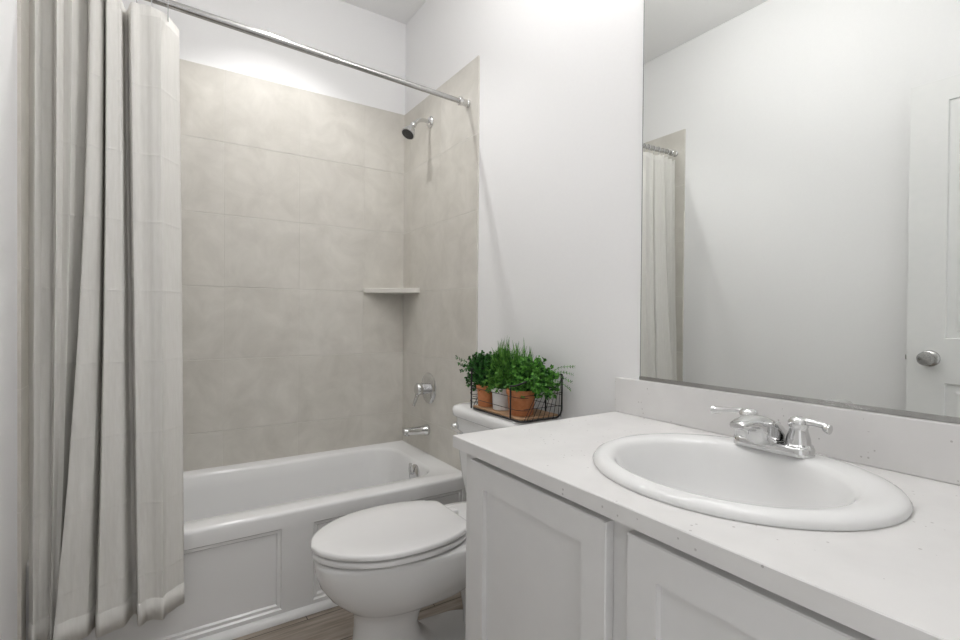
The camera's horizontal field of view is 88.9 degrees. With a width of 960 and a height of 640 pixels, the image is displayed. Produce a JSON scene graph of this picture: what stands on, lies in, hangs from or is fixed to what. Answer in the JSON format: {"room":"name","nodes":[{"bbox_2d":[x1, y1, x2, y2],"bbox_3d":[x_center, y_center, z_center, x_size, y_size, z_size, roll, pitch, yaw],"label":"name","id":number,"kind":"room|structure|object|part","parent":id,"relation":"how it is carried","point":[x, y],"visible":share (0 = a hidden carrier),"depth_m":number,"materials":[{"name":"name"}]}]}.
{"room":"bathroom","nodes":[
{"label":"bathroom","id":0,"kind":"room"},
{"bbox_2d":[0,0,16,639],"bbox_3d":[-0.993,-0.299,0.797,0.120,2.861,2.920,0,1,-33],"label":"wall","id":1,"kind":"structure","parent":0,"point":[8,8],"depth_m":1.30,"materials":[{"name":"white paint"}]},
{"bbox_2d":[17,0,28,639],"bbox_3d":[-1.519,-0.042,1.715,0.008,2.323,0.798,0,1,-33],"label":"trim","id":2,"kind":"structure","parent":1,"relation":"attached to","point":[22,5],"depth_m":1.40,"materials":[{"name":"white paint"}]},
{"bbox_2d":[122,0,405,114],"bbox_3d":[-1.129,-0.315,2.525,1.787,2.861,0.120,0,1,-33],"label":"wall","id":3,"kind":"structure","parent":0,"point":[344,30],"depth_m":2.58,"materials":[{"name":"white paint"}]},
{"bbox_2d":[180,59,404,471],"bbox_3d":[-1.094,-0.235,2.472,1.547,1.943,0.008,0,1,-33],"label":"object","id":4,"kind":"structure","parent":3,"relation":"attached to","point":[292,198],"depth_m":2.53,"materials":[{"name":"grey tile"}]},
{"bbox_2d":[363,288,419,293],"bbox_3d":[-0.495,-0.164,2.731,0.244,0.029,0.218,0,1,-33],"label":"corner shelf","id":5,"kind":"object","parent":3,"relation":"attached to","point":[365,290],"visible":1,"depth_m":2.73,"materials":[{"name":"ceramic"}]},
{"bbox_2d":[232,592,462,639],"bbox_3d":[-0.341,1.182,1.317,1.787,0.100,3.040,0,1,-33],"label":"floor","id":6,"kind":"structure","parent":0,"point":[335,623],"depth_m":1.80,"materials":[{"name":"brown wood"}]},
{"bbox_2d":[26,440,466,639],"bbox_3d":[-0.899,0.917,2.170,1.530,0.406,0.738,0,1,-33],"label":"bathtub","id":7,"kind":"object","parent":6,"relation":"on","point":[250,527],"visible":0.45,"depth_m":1.89,"materials":[{"name":"white ceramic"}]},
{"bbox_2d":[197,599,337,639],"bbox_3d":[-0.692,1.112,1.853,1.529,0.026,0.022,0,1,-33],"label":"trim","id":8,"kind":"structure","parent":7,"relation":"attached to","point":[256,626],"depth_m":1.80,"materials":[{"name":"white paint"}]},
{"bbox_3d":[-0.347,0.751,2.466,0.030,0.063,0.015,0,1,-33],"label":"trip lever","id":9,"kind":"part","parent":7,"relation":"part of","materials":[{"name":"silver metal"}]},
{"bbox_3d":[-0.334,0.776,2.475,0.028,0.092,0.092,0,1,-33],"label":"overflow plate","id":10,"kind":"part","parent":7,"relation":"part of","materials":[{"name":"silver metal"}]},
{"bbox_2d":[311,401,557,639],"bbox_3d":[-0.171,0.736,1.712,0.821,0.788,0.460,0,1,-33],"label":"toilet","id":11,"kind":"object","parent":6,"relation":"on","point":[383,564],"visible":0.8,"depth_m":1.53,"materials":[{"name":"white ceramic"}]},
{"bbox_3d":[-0.304,0.694,1.624,0.501,0.022,0.381,0,1,-33],"label":"lid","id":12,"kind":"part","parent":11,"relation":"part of","materials":[{"name":"white plastic"}]},
{"bbox_3d":[-0.304,0.719,1.624,0.493,0.020,0.373,0,1,-33],"label":"seat","id":13,"kind":"part","parent":11,"relation":"part of","materials":[{"name":"white plastic"}]},
{"bbox_3d":[-0.183,0.932,1.707,0.767,0.395,0.372,0,1,-33],"label":"bowl","id":14,"kind":"part","parent":11,"relation":"part of","materials":[{"name":"white ceramic"}]},
{"bbox_3d":[-0.089,0.429,1.948,0.034,0.036,0.098,0,1,-33],"label":"flush lever","id":15,"kind":"part","parent":11,"relation":"part of","materials":[{"name":"silver metal"}]},
{"bbox_3d":[0.087,0.566,1.879,0.194,0.346,0.428,0,1,-33],"label":"tank","id":16,"kind":"part","parent":11,"relation":"part of","materials":[{"name":"white ceramic"}]},
{"bbox_3d":[0.085,0.367,1.875,0.217,0.049,0.460,0,1,-33],"label":"tank lid","id":17,"kind":"part","parent":11,"relation":"part of","materials":[{"name":"white ceramic"}]},
{"bbox_2d":[470,368,562,422],"bbox_3d":[0.122,0.265,1.814,0.186,0.157,0.339,0,1,-33],"label":"wire basket","id":18,"kind":"object","parent":11,"relation":"on","point":[537,413],"visible":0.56,"depth_m":1.72,"materials":[{"name":"black metal"}]},
{"bbox_2d":[455,350,499,406],"bbox_3d":[0.024,0.223,1.952,0.170,0.211,0.303,0,1,-20],"label":"potted plant","id":19,"kind":"object","parent":18,"relation":"on","point":[481,360],"visible":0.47,"depth_m":1.89,"materials":[{"name":"green plant"}]},
{"bbox_3d":[0.025,0.289,1.881,0.081,0.080,0.081,0,1,-33],"label":"pot","id":20,"kind":"part","parent":19,"relation":"part of","materials":[{"name":"ceramic"}]},
{"bbox_2d":[481,335,537,410],"bbox_3d":[0.111,0.192,1.800,0.175,0.275,0.292,0,1,-33],"label":"potted plant","id":21,"kind":"object","parent":18,"relation":"on","point":[504,357],"visible":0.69,"depth_m":1.79,"materials":[{"name":"green plant"}]},
{"bbox_3d":[0.082,0.290,1.813,0.083,0.080,0.083,0,1,-33],"label":"pot","id":22,"kind":"part","parent":21,"relation":"part of","materials":[{"name":"white ceramic"}]},
{"bbox_2d":[503,355,574,416],"bbox_3d":[0.184,0.226,1.711,0.180,0.210,0.279,0,1,-17],"label":"potted plant","id":23,"kind":"object","parent":18,"relation":"on","point":[528,372],"visible":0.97,"depth_m":1.68,"materials":[{"name":"green plant"}]},
{"bbox_3d":[0.145,0.287,1.720,0.107,0.088,0.107,0,1,-33],"label":"pot","id":24,"kind":"part","parent":23,"relation":"part of","materials":[{"name":"ceramic"}]},
{"bbox_2d":[465,454,875,639],"bbox_3d":[0.511,0.733,0.886,0.592,0.820,1.152,0,1,-33],"label":"vanity cabinet","id":25,"kind":"object","parent":6,"relation":"on","point":[541,564],"visible":0.74,"depth_m":0.85,"materials":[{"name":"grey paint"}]},
{"bbox_3d":[0.098,0.673,0.995,0.019,0.681,0.423,0,1,-33],"label":"door","id":26,"kind":"part","parent":25,"relation":"part of","materials":[{"name":"grey paint"}]},
{"bbox_3d":[0.289,0.682,0.740,0.020,0.720,1.152,0,1,-33],"label":"frame","id":27,"kind":"part","parent":25,"relation":"part of","materials":[{"name":"grey paint"}]},
{"bbox_2d":[453,411,959,639],"bbox_3d":[0.505,0.307,0.887,0.602,0.029,1.170,0,1,-33],"label":"countertop","id":28,"kind":"structure","parent":25,"relation":"on","point":[901,581],"depth_m":0.66,"materials":[{"name":"white stone"}]},
{"bbox_2d":[593,433,912,530],"bbox_3d":[0.477,0.360,0.939,0.490,0.172,0.530,0,1,-33],"label":"sink","id":29,"kind":"object","parent":28,"relation":"in","point":[713,475],"visible":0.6,"depth_m":0.96,"materials":[{"name":"white ceramic"}]},
{"bbox_2d":[710,405,832,458],"bbox_3d":[0.599,0.234,1.052,0.189,0.080,0.204,0,0,4],"label":"faucet","id":30,"kind":"object","parent":28,"relation":"on","point":[753,430],"visible":1,"depth_m":0.99,"materials":[{"name":"silver metal"}]},
{"bbox_3d":[0.571,0.209,1.119,0.019,0.023,0.084,0,1,-38],"label":"lever","id":31,"kind":"part","parent":30,"relation":"part of","materials":[{"name":"silver metal"}]},
{"bbox_3d":[0.596,0.227,1.087,0.053,0.062,0.053,0,1,-33],"label":"handle","id":32,"kind":"part","parent":30,"relation":"part of","materials":[{"name":"silver metal"}]},
{"bbox_3d":[0.579,0.229,1.015,0.172,0.068,0.053,0,1,-33],"label":"spout","id":33,"kind":"part","parent":30,"relation":"part of","materials":[{"name":"silver metal"}]},
{"bbox_3d":[0.623,0.265,1.045,0.058,0.020,0.160,0,1,-33],"label":"plate","id":34,"kind":"part","parent":30,"relation":"part of","materials":[{"name":"silver metal"}]},
{"bbox_3d":[0.652,0.229,1.002,0.053,0.062,0.053,0,1,-33],"label":"handle","id":35,"kind":"part","parent":30,"relation":"part of","materials":[{"name":"silver metal"}]},
{"bbox_3d":[0.665,0.210,0.975,0.019,0.023,0.062,0,1,-26],"label":"lever","id":36,"kind":"part","parent":30,"relation":"part of","materials":[{"name":"silver metal"}]},
{"bbox_3d":[0.354,0.678,0.603,0.019,0.681,0.427,0,1,-33],"label":"door","id":37,"kind":"part","parent":25,"relation":"part of","materials":[{"name":"grey paint"}]},
{"bbox_2d":[340,0,425,23],"bbox_3d":[-0.317,-1.779,1.291,1.787,0.100,3.040,0,1,-33],"label":"ceiling","id":38,"kind":"structure","parent":0,"point":[402,11],"depth_m":2.73,"materials":[{"name":"paint"}]},
{"bbox_2d":[405,0,948,422],"bbox_3d":[0.401,-0.296,1.710,0.120,2.861,2.920,0,1,-33],"label":"wall","id":39,"kind":"structure","parent":0,"point":[561,117],"depth_m":1.79,"materials":[{"name":"white paint"}]},
{"bbox_2d":[145,0,470,107],"bbox_3d":[-0.689,-1.034,1.856,1.532,0.088,0.038,0,1,-34],"label":"curtain rod","id":40,"kind":"object","parent":39,"relation":"attached to","point":[173,5],"visible":1,"depth_m":1.84,"materials":[{"name":"silver metal"}]},
{"bbox_2d":[28,0,183,639],"bbox_3d":[-1.149,-0.042,1.526,0.392,1.960,0.185,0,1,-33],"label":"shower curtain","id":41,"kind":"object","parent":40,"relation":"hanging from","point":[106,495],"visible":1,"depth_m":1.50,"materials":[{"name":"fabric"}]},
{"bbox_2d":[167,0,168,21],"bbox_3d":[-1.034,-1.028,1.623,0.003,0.077,0.036,0,1,-33],"label":"curtain hook","id":42,"kind":"object","parent":40,"relation":"hanging from","point":[168,0],"visible":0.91,"depth_m":1.62,"materials":[{"name":"silver metal"}]},
{"bbox_2d":[402,424,429,435],"bbox_3d":[-0.339,0.587,2.585,0.141,0.062,0.062,0,1,-33],"label":"tub spout","id":43,"kind":"object","parent":39,"relation":"attached to","point":[425,429],"visible":1,"depth_m":2.57,"materials":[{"name":"silver metal"}]},
{"bbox_2d":[401,116,432,139],"bbox_3d":[-0.323,-1.006,2.541,0.182,0.152,0.072,0,1,-42],"label":"shower fixture","id":44,"kind":"object","parent":39,"relation":"attached to","point":[408,132],"visible":1,"depth_m":2.51,"materials":[{"name":"silver metal"}]},
{"bbox_3d":[-0.309,-1.034,2.563,0.104,0.057,0.023,0,1,-43],"label":"arm","id":45,"kind":"part","parent":44,"relation":"part of","materials":[{"name":"silver metal"}]},
{"bbox_2d":[412,373,435,405],"bbox_3d":[-0.310,0.368,2.586,0.092,0.174,0.164,0,1,-33],"label":"tub valve","id":46,"kind":"object","parent":39,"relation":"attached to","point":[426,388],"visible":1,"depth_m":2.57,"materials":[{"name":"silver metal"}]},
{"bbox_3d":[-0.335,0.411,2.579,0.045,0.089,0.024,1,0,7],"label":"lever","id":47,"kind":"part","parent":46,"relation":"part of","materials":[{"name":"silver metal"}]},
{"bbox_2d":[402,55,479,470],"bbox_3d":[-0.231,-0.039,2.558,0.008,2.323,0.798,0,1,-33],"label":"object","id":48,"kind":"structure","parent":39,"relation":"attached to","point":[440,321],"depth_m":2.50,"materials":[{"name":"grey tile"}]},
{"bbox_2d":[615,377,959,484],"bbox_3d":[0.750,0.239,1.047,0.020,0.106,1.170,0,1,-33],"label":"backsplash","id":49,"kind":"structure","parent":39,"relation":"attached to","point":[930,449],"depth_m":1.03,"materials":[{"name":"white stone"}]},
{"bbox_2d":[639,0,959,423],"bbox_3d":[0.778,-0.406,1.017,0.008,1.182,1.070,0,1,-33],"label":"wall mirror","id":50,"kind":"object","parent":39,"relation":"attached to","point":[800,220],"visible":1,"depth_m":1.09,"materials":[{"name":"silver mirror"}]}
]}

